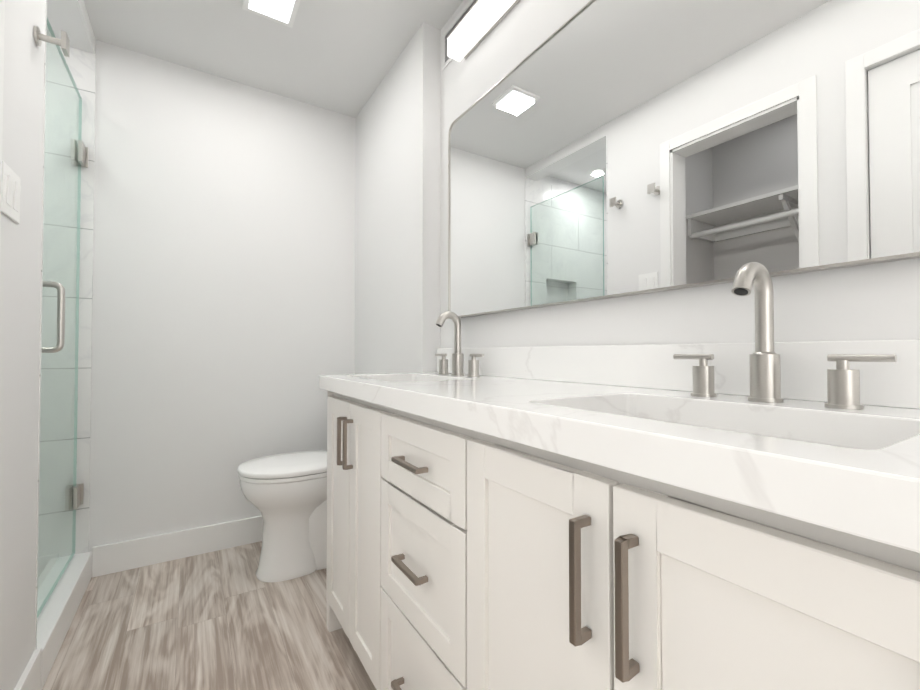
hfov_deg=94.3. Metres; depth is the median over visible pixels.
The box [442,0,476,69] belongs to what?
backplate
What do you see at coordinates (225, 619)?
floor
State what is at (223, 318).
wall
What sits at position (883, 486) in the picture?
countertop
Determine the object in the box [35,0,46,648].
jamb
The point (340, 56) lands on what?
ceiling
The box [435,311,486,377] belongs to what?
faucet
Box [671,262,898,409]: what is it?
faucet
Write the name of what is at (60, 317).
shower door
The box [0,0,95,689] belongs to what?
wall
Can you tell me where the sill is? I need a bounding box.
[37,551,91,689]
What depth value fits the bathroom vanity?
0.53 m
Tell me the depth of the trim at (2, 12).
0.95 m
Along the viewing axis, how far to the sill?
1.51 m
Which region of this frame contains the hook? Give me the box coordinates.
[33,26,69,56]
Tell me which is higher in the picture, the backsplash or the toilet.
the backsplash
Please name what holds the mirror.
attached to the wall at (419, 102)
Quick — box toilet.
[237,451,326,582]
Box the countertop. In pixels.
[319,372,919,533]
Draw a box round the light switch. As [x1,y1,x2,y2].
[1,161,20,223]
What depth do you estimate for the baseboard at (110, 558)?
2.02 m
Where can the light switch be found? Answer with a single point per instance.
(10, 196)
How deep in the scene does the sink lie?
0.65 m
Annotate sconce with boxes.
[447,0,519,61]
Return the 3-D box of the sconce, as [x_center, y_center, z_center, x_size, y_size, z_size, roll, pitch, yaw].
[0.303,-1.167,1.163,0.074,0.076,1.210,1,-1,-32]
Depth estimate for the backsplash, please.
0.90 m
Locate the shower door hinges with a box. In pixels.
[65,139,88,510]
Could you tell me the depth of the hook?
1.20 m
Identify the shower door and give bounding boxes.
[37,18,81,617]
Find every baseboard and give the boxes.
[14,648,41,689]
[92,515,262,577]
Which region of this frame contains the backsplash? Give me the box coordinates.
[463,339,919,405]
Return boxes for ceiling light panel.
[242,0,300,27]
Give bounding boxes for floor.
[42,541,375,689]
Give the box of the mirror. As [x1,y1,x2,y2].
[448,0,919,317]
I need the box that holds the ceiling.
[47,0,463,117]
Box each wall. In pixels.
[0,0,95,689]
[38,26,355,576]
[355,0,919,373]
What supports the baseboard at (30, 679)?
attached to the wall at (22, 159)
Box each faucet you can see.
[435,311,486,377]
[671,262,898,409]
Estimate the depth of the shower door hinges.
1.81 m
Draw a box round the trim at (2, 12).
[0,0,4,244]
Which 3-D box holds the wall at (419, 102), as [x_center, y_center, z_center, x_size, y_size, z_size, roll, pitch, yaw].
[0.509,-0.193,0.999,0.285,2.380,3.780,1,-1,-32]
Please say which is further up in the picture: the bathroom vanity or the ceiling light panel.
the ceiling light panel
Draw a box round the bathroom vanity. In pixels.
[319,386,919,689]

